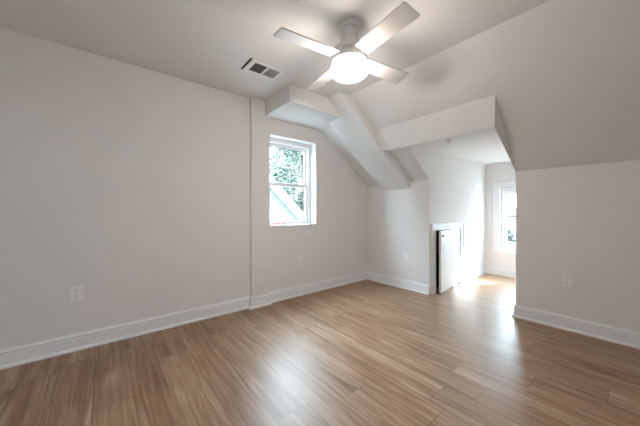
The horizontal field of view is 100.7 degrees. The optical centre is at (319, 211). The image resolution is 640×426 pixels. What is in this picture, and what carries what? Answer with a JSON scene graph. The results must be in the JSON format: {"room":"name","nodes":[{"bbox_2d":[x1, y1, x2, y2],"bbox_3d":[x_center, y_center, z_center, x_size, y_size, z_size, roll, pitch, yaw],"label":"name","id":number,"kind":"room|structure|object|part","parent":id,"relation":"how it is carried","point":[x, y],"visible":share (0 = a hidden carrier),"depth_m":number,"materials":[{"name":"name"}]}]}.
{"room":"empty attic bedroom","nodes":[
{"label":"empty attic bedroom","id":0,"kind":"room"},
{"bbox_2d":[0,27,366,349],"bbox_3d":[-0.165,-0.106,3.709,7.150,2.460,0.115,0,0,-39],"label":"wall","id":1,"kind":"structure","parent":0,"point":[128,184],"depth_m":2.38,"materials":[{"name":"paint"}]},
{"bbox_2d":[69,285,82,301],"bbox_3d":[-1.971,0.665,2.146,0.084,0.124,0.010,0,0,-39],"label":"wall outlet","id":2,"kind":"object","parent":1,"relation":"attached to","point":[75,292],"visible":1,"depth_m":2.14,"materials":[{"name":"plastic"}]},
{"bbox_2d":[0,271,366,369],"bbox_3d":[-0.994,1.058,2.909,4.653,0.131,0.072,0,0,-39],"label":"baseboard","id":3,"kind":"structure","parent":1,"relation":"attached to","point":[28,353],"depth_m":2.45,"materials":[{"name":"wood"}]},
{"bbox_2d":[250,97,267,296],"bbox_3d":[-0.720,-0.096,3.152,0.216,2.440,0.042,0,0,-39],"label":"trim","id":4,"kind":"structure","parent":1,"relation":"attached to","point":[258,120],"depth_m":3.12,"materials":[{"name":"paint"}]},
{"bbox_2d":[270,224,305,225],"bbox_3d":[-0.373,0.186,3.539,0.723,0.016,0.114,0,0,-39],"label":"window sill","id":5,"kind":"structure","parent":1,"relation":"attached to","point":[285,224],"depth_m":3.53,"materials":[{"name":"wood"}]},
{"bbox_2d":[297,256,301,265],"bbox_3d":[-0.270,0.666,3.541,0.084,0.124,0.010,0,0,-39],"label":"wall outlet","id":6,"kind":"object","parent":1,"relation":"attached to","point":[299,259],"visible":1,"depth_m":3.54,"materials":[{"name":"plastic"}]},
{"bbox_2d":[0,0,549,100],"bbox_3d":[-0.182,-1.416,0.863,3.513,0.200,4.465,0,0,-39],"label":"ceiling","id":7,"kind":"structure","parent":0,"point":[208,43],"depth_m":1.93,"materials":[{"name":"paint"}]},
{"bbox_2d":[241,58,283,79],"bbox_3d":[-0.531,-1.310,2.468,0.336,0.012,0.218,0,0,-39],"label":"ceiling vent","id":8,"kind":"object","parent":7,"relation":"in","point":[256,67],"visible":1,"depth_m":2.46,"materials":[{"name":"white metal"}]},
{"bbox_3d":[-0.570,-1.308,2.436,0.111,0.007,0.154,0,0,-39],"label":"louver panel","id":9,"kind":"part","parent":8,"relation":"part of","materials":[{"name":"black metal"}]},
{"bbox_3d":[-0.467,-1.308,2.521,0.107,0.007,0.154,0,0,-39],"label":"louver panel","id":10,"kind":"part","parent":8,"relation":"part of","materials":[{"name":"grey metal"}]},
{"bbox_2d":[265,85,340,130],"bbox_3d":[-0.152,-1.230,3.268,0.893,0.172,0.584,0,0,-39],"label":"ceiling box","id":11,"kind":"object","parent":7,"relation":"attached to","point":[292,104],"visible":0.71,"depth_m":3.05,"materials":[{"name":"paint"}]},
{"bbox_2d":[274,1,419,89],"bbox_3d":[0.209,-1.132,1.884,0.860,0.369,0.860,0,0,14],"label":"ceiling fan","id":12,"kind":"object","parent":7,"relation":"hanging from","point":[350,63],"visible":1,"depth_m":1.77,"materials":[{"name":"white"}]},
{"bbox_3d":[-0.079,-1.081,1.708,0.420,0.033,0.135,0,0,-31],"label":"blade","id":13,"kind":"part","parent":12,"relation":"part of","materials":[{"name":"white wood"}]},
{"bbox_3d":[0.034,-1.081,2.173,0.135,0.033,0.420,0,0,-31],"label":"blade","id":14,"kind":"part","parent":12,"relation":"part of","materials":[{"name":"white wood"}]},
{"bbox_3d":[0.209,-0.994,1.884,0.265,0.092,0.265,0,0,-39],"label":"lamp shade","id":15,"kind":"part","parent":12,"relation":"part of","materials":[{"name":"white glass"}]},
{"bbox_3d":[0.385,-1.081,1.596,0.135,0.033,0.420,0,0,-31],"label":"blade","id":16,"kind":"part","parent":12,"relation":"part of","materials":[{"name":"white wood"}]},
{"bbox_3d":[0.498,-1.081,2.060,0.420,0.033,0.135,0,0,-31],"label":"blade","id":17,"kind":"part","parent":12,"relation":"part of","materials":[{"name":"white wood"}]},
{"bbox_2d":[0,273,639,425],"bbox_3d":[1.253,1.224,2.059,7.250,0.200,4.495,0,0,-39],"label":"floor","id":18,"kind":"structure","parent":0,"point":[367,352],"depth_m":1.84,"materials":[{"name":"brown wood"}]},
{"bbox_2d":[436,252,438,287],"bbox_3d":[2.026,0.824,4.786,2.196,0.600,0.978,0,0,-39],"label":"wall","id":19,"kind":"structure","parent":0,"point":[437,255],"depth_m":5.01,"materials":[{"name":"black"}]},
{"bbox_2d":[402,145,485,293],"bbox_3d":[1.926,0.073,4.005,2.738,2.102,0.100,0,0,-39],"label":"wall","id":20,"kind":"structure","parent":0,"point":[454,191],"depth_m":4.04,"materials":[{"name":"paint"}]},
{"bbox_2d":[431,222,463,294],"bbox_3d":[1.860,0.649,3.935,0.993,0.950,0.125,0,0,-39],"label":"door frame","id":21,"kind":"structure","parent":20,"relation":"attached to","point":[457,225],"depth_m":3.71,"materials":[{"name":"wood"}]},
{"bbox_2d":[439,229,460,292],"bbox_3d":[1.917,0.693,3.885,0.046,0.838,0.788,0,0,45],"label":"door","id":22,"kind":"structure","parent":20,"relation":"in","point":[449,240],"depth_m":3.82,"materials":[{"name":"wood"}]},
{"bbox_2d":[464,266,486,281],"bbox_3d":[2.652,1.058,4.517,0.966,0.131,0.030,0,0,-39],"label":"baseboard","id":23,"kind":"structure","parent":20,"relation":"attached to","point":[472,274],"depth_m":4.48,"materials":[{"name":"wood"}]},
{"bbox_2d":[374,95,515,170],"bbox_3d":[1.395,-0.726,3.036,0.798,0.605,1.313,0,0,-39],"label":"wall","id":24,"kind":"structure","parent":0,"point":[480,115],"depth_m":2.68,"materials":[{"name":"paint"}]},
{"bbox_2d":[328,92,409,190],"bbox_3d":[0.600,-0.818,3.542,1.385,0.997,0.478,0,0,-39],"label":"beam","id":25,"kind":"structure","parent":24,"relation":"attached to","point":[352,128],"depth_m":3.48,"materials":[{"name":"paint"}]},
{"bbox_2d":[419,129,510,164],"bbox_3d":[2.282,-0.885,3.665,2.618,0.090,1.058,0,0,-39],"label":"ceiling","id":26,"kind":"structure","parent":0,"point":[485,147],"depth_m":3.50,"materials":[{"name":"paint"}]},
{"bbox_2d":[321,0,639,254],"bbox_3d":[2.543,-0.133,3.098,3.537,2.727,4.465,0,0,-39],"label":"ceiling","id":27,"kind":"structure","parent":0,"point":[563,76],"depth_m":2.10,"materials":[{"name":"paint"}]},
{"bbox_2d":[486,162,515,269],"bbox_3d":[3.383,-0.026,4.513,0.160,2.300,1.164,0,0,-39],"label":"wall","id":28,"kind":"structure","parent":0,"point":[500,172],"depth_m":4.72,"materials":[{"name":"paint"}]},
{"bbox_2d":[493,181,515,253],"bbox_3d":[3.337,0.109,4.422,0.027,1.234,0.799,0,0,-39],"label":"window frame","id":29,"kind":"structure","parent":28,"relation":"in","point":[496,185],"depth_m":4.67,"materials":[{"name":"wood"}]},
{"bbox_2d":[501,187,515,247],"bbox_3d":[3.405,0.109,4.474,0.085,1.026,0.596,0,0,-39],"label":"window","id":30,"kind":"structure","parent":28,"relation":"in","point":[504,191],"depth_m":4.64,"materials":[{"name":"white plastic"}]},
{"bbox_3d":[3.395,0.323,4.466,0.034,0.518,0.505,0,0,-39],"label":"sash","id":31,"kind":"part","parent":30,"relation":"part of","materials":[{"name":"white plastic"}]},
{"bbox_3d":[3.422,-0.121,4.488,0.028,0.454,0.505,0,0,-39],"label":"sash","id":32,"kind":"part","parent":30,"relation":"part of","materials":[{"name":"white plastic"}]},
{"bbox_2d":[367,160,639,331],"bbox_3d":[2.174,0.351,2.795,0.100,1.545,4.265,0,0,-39],"label":"wall","id":33,"kind":"structure","parent":0,"point":[584,220],"depth_m":2.49,"materials":[{"name":"paint"}]},
{"bbox_2d":[367,271,429,294],"bbox_3d":[1.116,1.058,3.981,0.030,0.131,1.089,0,0,-39],"label":"baseboard","id":34,"kind":"structure","parent":33,"relation":"attached to","point":[418,287],"depth_m":3.90,"materials":[{"name":"wood"}]},
{"bbox_2d":[403,252,407,261],"bbox_3d":[1.242,0.665,3.843,0.010,0.124,0.084,0,0,-39],"label":"wall outlet","id":35,"kind":"object","parent":33,"relation":"attached to","point":[405,255],"visible":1,"depth_m":3.84,"materials":[{"name":"plastic"}]},
{"bbox_2d":[486,266,639,349],"bbox_3d":[3.240,1.058,2.965,2.025,0.131,3.176,0,0,-39],"label":"baseboard","id":36,"kind":"structure","parent":33,"relation":"attached to","point":[621,336],"depth_m":2.47,"materials":[{"name":"wood"}]},
{"bbox_2d":[561,273,572,287],"bbox_3d":[2.335,0.657,2.510,0.010,0.124,0.084,0,0,-39],"label":"wall outlet","id":37,"kind":"object","parent":33,"relation":"attached to","point":[566,279],"visible":1,"depth_m":2.51,"materials":[{"name":"plastic"}]},
{"bbox_2d":[514,168,527,306],"bbox_3d":[2.644,0.092,3.218,2.626,2.064,0.100,0,0,-39],"label":"wall","id":38,"kind":"structure","parent":0,"point":[521,176],"depth_m":2.78,"materials":[{"name":"paint"}]},
{"bbox_3d":[-0.236,-0.186,3.797,7.150,2.620,0.109,0,0,-39],"label":"wall","id":39,"kind":"structure","parent":0,"visible":0},
{"bbox_2d":[270,137,310,224],"bbox_3d":[-0.459,-0.368,3.599,0.780,1.160,0.085,0,0,-39],"label":"window","id":40,"kind":"structure","parent":39,"relation":"in","point":[274,142],"depth_m":3.77,"materials":[{"name":"white plastic"}]},
{"bbox_3d":[-0.472,-0.614,3.615,0.689,0.558,0.028,0,0,-39],"label":"sash","id":41,"kind":"part","parent":40,"relation":"part of","materials":[{"name":"white plastic"}]},
{"bbox_3d":[-0.450,-0.102,3.588,0.689,0.548,0.034,0,0,-39],"label":"sash","id":42,"kind":"part","parent":40,"relation":"part of","materials":[{"name":"white plastic"}]},
{"label":"outside","id":43,"kind":"structure","parent":0,"visible":0},
{"bbox_3d":[8.427,6.824,13.379,130.000,0.200,130.000,0,0,-39],"label":"ground","id":44,"kind":"structure","parent":43,"visible":0},
{"bbox_2d":[270,147,301,194],"bbox_3d":[-3.711,-1.454,31.170,7.212,16.357,7.941,0,0,5],"label":"leafy tree","id":45,"kind":"object","parent":44,"relation":"on","point":[270,147],"visible":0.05,"depth_m":29.03,"materials":[{"name":"green plant"}]},
{"bbox_2d":[271,147,301,207],"bbox_3d":[-2.449,-0.422,23.373,5.776,14.291,6.137,0,0,-18],"label":"leafy tree","id":46,"kind":"object","parent":44,"relation":"on","point":[282,155],"visible":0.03,"depth_m":23.21,"materials":[{"name":"green plant"}]},
{"bbox_2d":[270,148,303,212],"bbox_3d":[-0.800,-2.010,16.607,6.142,17.469,5.716,0,0,-21],"label":"leafy tree","id":47,"kind":"object","parent":44,"relation":"on","point":[280,176],"visible":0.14,"depth_m":16.65,"materials":[{"name":"green plant"}]},
{"bbox_2d":[270,175,303,220],"bbox_3d":[-7.180,0.751,7.807,13.100,11.945,7.420,0,0,-39],"label":"house","id":48,"kind":"structure","parent":44,"relation":"on","point":[282,207],"depth_m":8.05,"materials":[{"name":"grey"}]},
{"bbox_2d":[507,207,515,233],"bbox_3d":[14.199,3.214,22.110,9.700,7.020,8.420,0,0,-39],"label":"sky","id":49,"kind":"structure","parent":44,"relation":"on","point":[511,222],"depth_m":19.57,"materials":[{"name":"white"}]},
{"bbox_2d":[507,225,515,241],"bbox_3d":[8.636,3.270,14.009,3.349,6.908,4.119,0,0,37],"label":"leafy tree","id":50,"kind":"object","parent":44,"relation":"on","point":[511,237],"visible":0.02,"depth_m":13.29,"materials":[{"name":"green plant"}]}
]}

